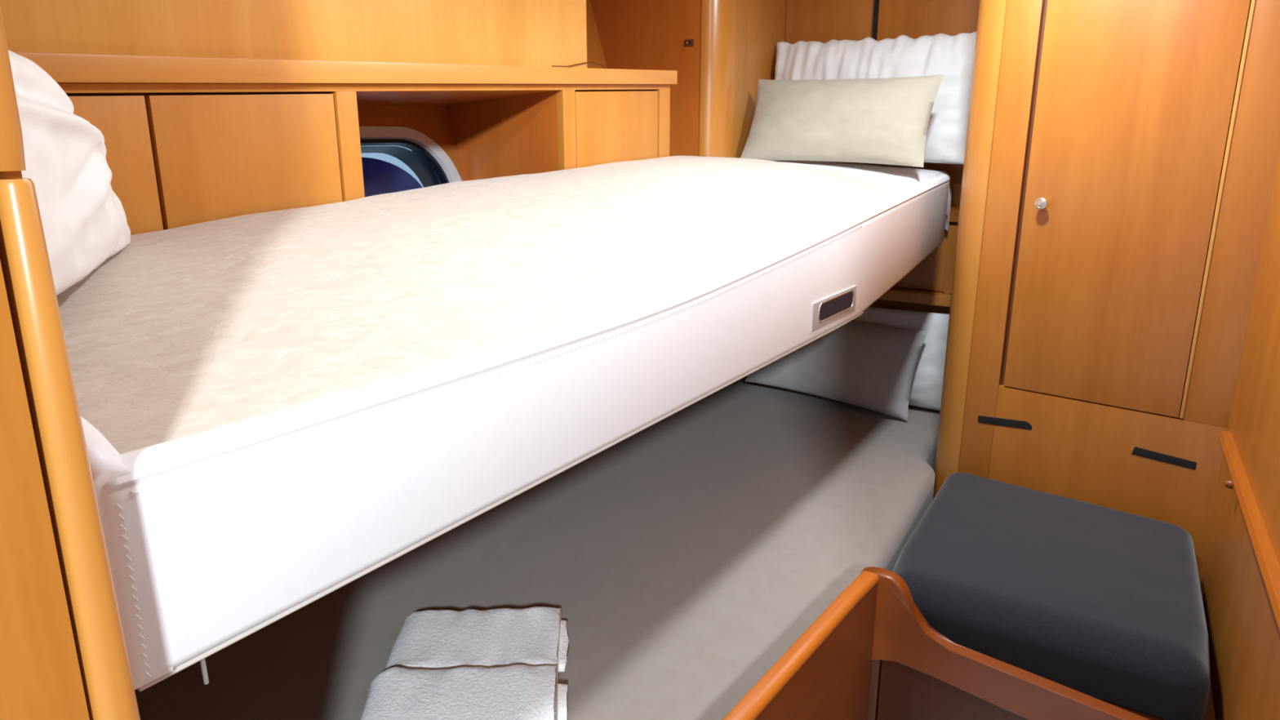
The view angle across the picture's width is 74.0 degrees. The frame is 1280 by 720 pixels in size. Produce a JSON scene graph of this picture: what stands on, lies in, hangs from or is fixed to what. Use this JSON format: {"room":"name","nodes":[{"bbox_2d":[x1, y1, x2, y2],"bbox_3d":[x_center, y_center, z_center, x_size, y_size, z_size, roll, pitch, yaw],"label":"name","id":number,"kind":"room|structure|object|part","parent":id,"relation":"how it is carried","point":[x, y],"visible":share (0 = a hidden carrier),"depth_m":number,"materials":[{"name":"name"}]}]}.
{"room":"boat cabin","nodes":[
{"label":"boat cabin","id":0,"kind":"room"},
{"bbox_2d":[0,170,22,177],"bbox_3d":[-1.103,0.120,1.065,1.660,2.060,0.043,10,18,32],"label":"wall","id":1,"kind":"structure","parent":0,"point":[18,174],"depth_m":0.54,"materials":[{"name":"orange wood"}]},
{"bbox_2d":[80,173,949,691],"bbox_3d":[0.001,-0.162,1.773,0.639,0.367,2.410,10,18,32],"label":"upper berth","id":2,"kind":"object","parent":1,"relation":"attached to","point":[213,537],"visible":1,"depth_m":0.89,"materials":[{"name":"white fabric"}]},
{"bbox_2d":[773,160,951,231],"bbox_3d":[0.044,-0.255,1.861,0.598,0.322,2.560,10,18,32],"label":"mattress","id":3,"kind":"object","parent":2,"relation":"on","point":[899,179],"visible":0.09,"depth_m":2.48,"materials":[{"name":"white fabric"}]},
{"bbox_2d":[56,155,897,453],"bbox_3d":[-0.110,-0.257,1.620,0.600,0.214,1.998,10,18,32],"label":"sheet","id":4,"kind":"object","parent":3,"relation":"on","point":[181,331],"visible":0.89,"depth_m":1.15,"materials":[{"name":"beige fabric"}]},
{"bbox_2d":[8,49,130,295],"bbox_3d":[-0.608,-0.181,0.859,0.100,0.252,0.572,-4,16,-16],"label":"pillow","id":5,"kind":"object","parent":4,"relation":"on","point":[84,222],"visible":0.76,"depth_m":0.83,"materials":[{"name":"white fabric"}]},
{"bbox_2d":[740,74,944,167],"bbox_3d":[0.584,-0.716,2.539,0.592,0.258,0.157,10,18,32],"label":"cushion","id":6,"kind":"object","parent":3,"relation":"on","point":[878,121],"visible":1,"depth_m":2.47,"materials":[{"name":"fabric"}]},
{"bbox_2d":[774,31,976,164],"bbox_3d":[0.724,-0.831,2.715,0.681,0.390,0.158,10,18,32],"label":"pillow","id":7,"kind":"object","parent":3,"relation":"on","point":[940,54],"visible":0.4,"depth_m":2.58,"materials":[{"name":"white fabric"}]},
{"bbox_2d":[0,261,89,719],"bbox_3d":[-0.543,0.623,0.484,0.036,1.387,0.514,10,18,32],"label":"wall","id":8,"kind":"structure","parent":0,"point":[41,677],"depth_m":0.55,"materials":[{"name":"orange wood"}]},
{"bbox_2d":[0,4,26,171],"bbox_3d":[-0.410,-0.428,0.405,0.043,0.662,0.105,10,18,32],"label":"trim","id":9,"kind":"structure","parent":8,"relation":"attached to","point":[11,145],"depth_m":0.51,"materials":[{"name":"brown wood"}]},
{"bbox_2d":[0,177,140,719],"bbox_3d":[-0.388,0.561,0.703,0.043,1.393,0.038,10,18,32],"label":"trim","id":10,"kind":"structure","parent":8,"relation":"attached to","point":[107,680],"depth_m":0.56,"materials":[{"name":"brown wood"}]},
{"bbox_2d":[66,0,607,181],"bbox_3d":[-0.534,-0.724,2.186,0.355,1.146,3.000,10,18,32],"label":"wall","id":11,"kind":"structure","parent":0,"point":[433,122],"depth_m":2.16,"materials":[{"name":"orange wood"}]},
{"bbox_2d":[13,52,677,235],"bbox_3d":[-0.548,-0.384,1.936,0.516,0.593,2.165,10,18,32],"label":"upper cabinet","id":12,"kind":"object","parent":11,"relation":"attached to","point":[282,134],"visible":0.42,"depth_m":1.44,"materials":[{"name":"brown wood"}]},
{"bbox_3d":[-0.835,-0.114,1.120,0.014,0.461,0.417,10,18,32],"label":"fixed panel","id":13,"kind":"part","parent":12,"relation":"part of","materials":[{"name":"brown wood"}]},
{"bbox_3d":[-0.629,-0.210,1.418,0.014,0.457,0.318,10,18,32],"label":"cabinet door","id":14,"kind":"part","parent":12,"relation":"part of","materials":[{"name":"brown wood"}]},
{"bbox_2d":[0,0,586,67],"bbox_3d":[-0.712,-0.780,1.517,0.416,0.550,1.490,10,18,32],"label":"wall panel","id":15,"kind":"object","parent":12,"relation":"on","point":[504,33],"visible":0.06,"depth_m":1.44,"materials":[{"name":"brown wood"}]},
{"bbox_2d":[13,52,677,84],"bbox_3d":[-0.628,-0.583,1.759,0.516,0.117,1.877,10,18,32],"label":"shelf","id":16,"kind":"object","parent":12,"relation":"attached to","point":[64,68],"depth_m":1.41,"materials":[{"name":"orange wood"}]},
{"bbox_3d":[-0.437,-0.324,1.690,0.020,0.508,1.865,10,18,32],"label":"frame","id":17,"kind":"part","parent":12,"relation":"part of","materials":[{"name":"brown wood"}]},
{"bbox_2d":[551,62,606,68],"bbox_3d":[-0.140,-0.707,2.039,0.007,0.020,0.241,8,17,28],"label":"cord","id":18,"kind":"object","parent":12,"relation":"on","point":[585,62],"visible":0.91,"depth_m":2.02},
{"bbox_3d":[-0.096,-0.574,2.537,0.379,0.461,0.014,10,18,32],"label":"panel","id":19,"kind":"part","parent":12,"relation":"part of","materials":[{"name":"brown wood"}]},
{"bbox_3d":[-0.058,-0.476,2.243,0.014,0.459,0.369,10,18,32],"label":"cabinet door","id":20,"kind":"part","parent":12,"relation":"part of","materials":[{"name":"brown wood"}]},
{"bbox_2d":[359,125,462,196],"bbox_3d":[-0.626,-0.385,2.029,0.190,0.334,0.500,10,18,32],"label":"window","id":21,"kind":"structure","parent":11,"relation":"in","point":[394,159],"depth_m":2.08,"materials":[{"name":"blue glass"}]},
{"bbox_3d":[-0.619,-0.377,2.027,0.085,0.259,0.417,10,18,32],"label":"pane","id":22,"kind":"part","parent":21,"relation":"part of","materials":[{"name":"blue glass"}]},
{"bbox_2d":[744,222,958,471],"bbox_3d":[0.870,-0.384,2.955,2.200,2.060,0.030,10,18,32],"label":"wall","id":23,"kind":"structure","parent":0,"point":[878,303],"depth_m":2.94,"materials":[{"name":"brown wood"}]},
{"bbox_2d":[590,0,786,158],"bbox_3d":[0.113,-0.910,2.996,0.644,1.062,0.510,10,18,32],"label":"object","id":24,"kind":"object","parent":23,"relation":"attached to","point":[719,51],"visible":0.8,"depth_m":2.70,"materials":[{"name":"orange wood"}]},
{"bbox_3d":[-0.046,-0.864,2.825,0.573,1.062,0.018,10,18,32],"label":"locker door","id":25,"kind":"part","parent":24,"relation":"part of","materials":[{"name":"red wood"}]},
{"bbox_3d":[0.153,-0.986,2.644,0.032,0.020,0.004,10,18,32],"label":"latch plate","id":26,"kind":"part","parent":24,"relation":"part of","materials":[{"name":"brown metal"}]},
{"bbox_3d":[0.244,-0.825,2.680,0.117,1.062,0.042,-6,16,-20],"label":"corner post","id":27,"kind":"part","parent":24,"relation":"part of","materials":[{"name":"brown wood"}]},
{"bbox_3d":[0.400,-0.877,2.874,0.018,1.062,0.406,10,18,32],"label":"panel","id":28,"kind":"part","parent":24,"relation":"part of","materials":[{"name":"brown wood"}]},
{"bbox_2d":[785,0,979,222],"bbox_3d":[0.818,-0.933,2.805,0.733,0.918,0.028,10,18,32],"label":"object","id":29,"kind":"structure","parent":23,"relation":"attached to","point":[824,21],"depth_m":2.77,"materials":[{"name":"orange wood"}]},
{"bbox_3d":[0.636,-0.963,2.915,0.304,0.918,0.018,10,18,32],"label":"door","id":30,"kind":"part","parent":29,"relation":"part of","materials":[{"name":"orange wood"}]},
{"bbox_3d":[0.954,-0.911,2.720,0.410,0.918,0.018,10,18,32],"label":"door","id":31,"kind":"part","parent":29,"relation":"part of","materials":[{"name":"orange wood"}]},
{"bbox_2d":[877,224,957,306],"bbox_3d":[0.795,-0.346,2.925,0.733,0.259,0.067,10,18,32],"label":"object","id":32,"kind":"object","parent":23,"relation":"attached to","point":[935,272],"visible":0.27,"depth_m":2.83,"materials":[{"name":"orange wood"}]},
{"bbox_3d":[0.760,-0.379,2.972,0.616,0.220,0.015,10,18,32],"label":"panel","id":33,"kind":"part","parent":32,"relation":"part of","materials":[{"name":"orange wood"}]},
{"bbox_2d":[1199,151,1279,719],"bbox_3d":[1.030,0.058,1.296,0.030,2.060,2.711,8,17,28],"label":"wall","id":34,"kind":"structure","parent":0,"point":[1244,642],"depth_m":1.61,"materials":[{"name":"orange wood"}]},
{"bbox_2d":[1217,431,1279,639],"bbox_3d":[0.913,0.363,1.216,0.029,0.048,1.617,8,17,28],"label":"grab rail","id":35,"kind":"object","parent":34,"relation":"attached to","point":[1266,561],"visible":1,"depth_m":1.45,"materials":[{"name":"orange wood"}]},
{"bbox_3d":[-0.069,1.051,1.629,3.050,0.030,4.000,10,18,32],"label":"floor","id":36,"kind":"structure","parent":0,"visible":0},
{"bbox_2d":[721,570,879,719],"bbox_3d":[-0.135,0.662,1.899,1.183,0.583,2.030,10,18,32],"label":"wooden partition","id":37,"kind":"object","parent":36,"relation":"on","point":[825,673],"visible":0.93,"depth_m":1.52,"materials":[{"name":"brown wood"}]},
{"bbox_2d":[134,377,940,719],"bbox_3d":[0.001,0.447,2.096,1.140,0.116,2.570,10,18,32],"label":"mattress","id":38,"kind":"object","parent":37,"relation":"on","point":[682,559],"visible":0.74,"depth_m":1.87,"materials":[{"name":"fabric"}]},
{"bbox_2d":[360,664,568,719],"bbox_3d":[-0.273,0.561,1.317,0.323,0.066,0.230,-1,15,-3],"label":"bath towel","id":39,"kind":"object","parent":38,"relation":"on","point":[515,691],"visible":1,"depth_m":1.34,"materials":[{"name":"white fabric"}]},
{"bbox_2d":[385,606,568,671],"bbox_3d":[-0.285,0.515,1.529,0.313,0.051,0.204,-1,15,-2],"label":"bath towel","id":40,"kind":"object","parent":38,"relation":"on","point":[535,636],"visible":0.59,"depth_m":1.51,"materials":[{"name":"white fabric"}]},
{"bbox_2d":[745,320,927,421],"bbox_3d":[0.659,-0.008,2.933,0.618,0.324,0.149,10,18,32],"label":"cushion","id":41,"kind":"object","parent":38,"relation":"on","point":[864,365],"visible":0.72,"depth_m":2.83,"materials":[{"name":"grey fabric"}]},
{"bbox_2d":[853,306,949,410],"bbox_3d":[0.785,-0.028,2.973,0.640,0.335,0.111,10,18,32],"label":"pillow","id":42,"kind":"object","parent":38,"relation":"on","point":[926,389],"visible":0.16,"depth_m":2.83,"materials":[{"name":"white fabric"}]},
{"bbox_2d":[860,566,1215,719],"bbox_3d":[0.919,0.660,1.912,0.644,0.580,0.847,10,18,32],"label":"wooden partition","id":43,"kind":"object","parent":36,"relation":"on","point":[917,673],"visible":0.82,"depth_m":1.64,"materials":[{"name":"brown wood"}]},
{"bbox_3d":[0.725,0.825,1.603,0.582,0.420,0.012,11,18,35],"label":"panel","id":44,"kind":"part","parent":43,"relation":"part of","materials":[{"name":"brown wood"}]},
{"bbox_2d":[892,472,1210,719],"bbox_3d":[0.920,0.466,1.911,0.614,0.134,0.694,10,18,32],"label":"seat cushion","id":45,"kind":"object","parent":43,"relation":"on","point":[1104,603],"visible":0.91,"depth_m":1.71,"materials":[{"name":"grey fabric"}]},
{"bbox_2d":[933,0,1279,576],"bbox_3d":[1.066,-0.203,2.278,0.397,2.058,0.945,-3,15,-12],"label":"wardrobe","id":46,"kind":"object","parent":36,"relation":"on","point":[1121,158],"visible":0.75,"depth_m":2.02,"materials":[{"name":"orange wood"}]},
{"bbox_3d":[0.995,-0.266,2.514,0.085,2.058,0.593,7,17,25],"label":"corner post","id":47,"kind":"part","parent":46,"relation":"part of","materials":[{"name":"brown wood"}]},
{"bbox_3d":[0.987,-0.385,2.089,0.029,0.029,0.026,10,18,32],"label":"knob","id":48,"kind":"part","parent":46,"relation":"part of","materials":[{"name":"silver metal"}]},
{"bbox_3d":[1.153,0.483,2.203,0.512,0.771,0.020,13,19,39],"label":"panel","id":49,"kind":"part","parent":46,"relation":"part of","materials":[{"name":"orange wood"}]},
{"bbox_3d":[1.119,-0.519,1.964,0.400,1.282,0.019,13,19,39],"label":"door","id":50,"kind":"part","parent":46,"relation":"part of","materials":[{"name":"orange wood"}]}
]}

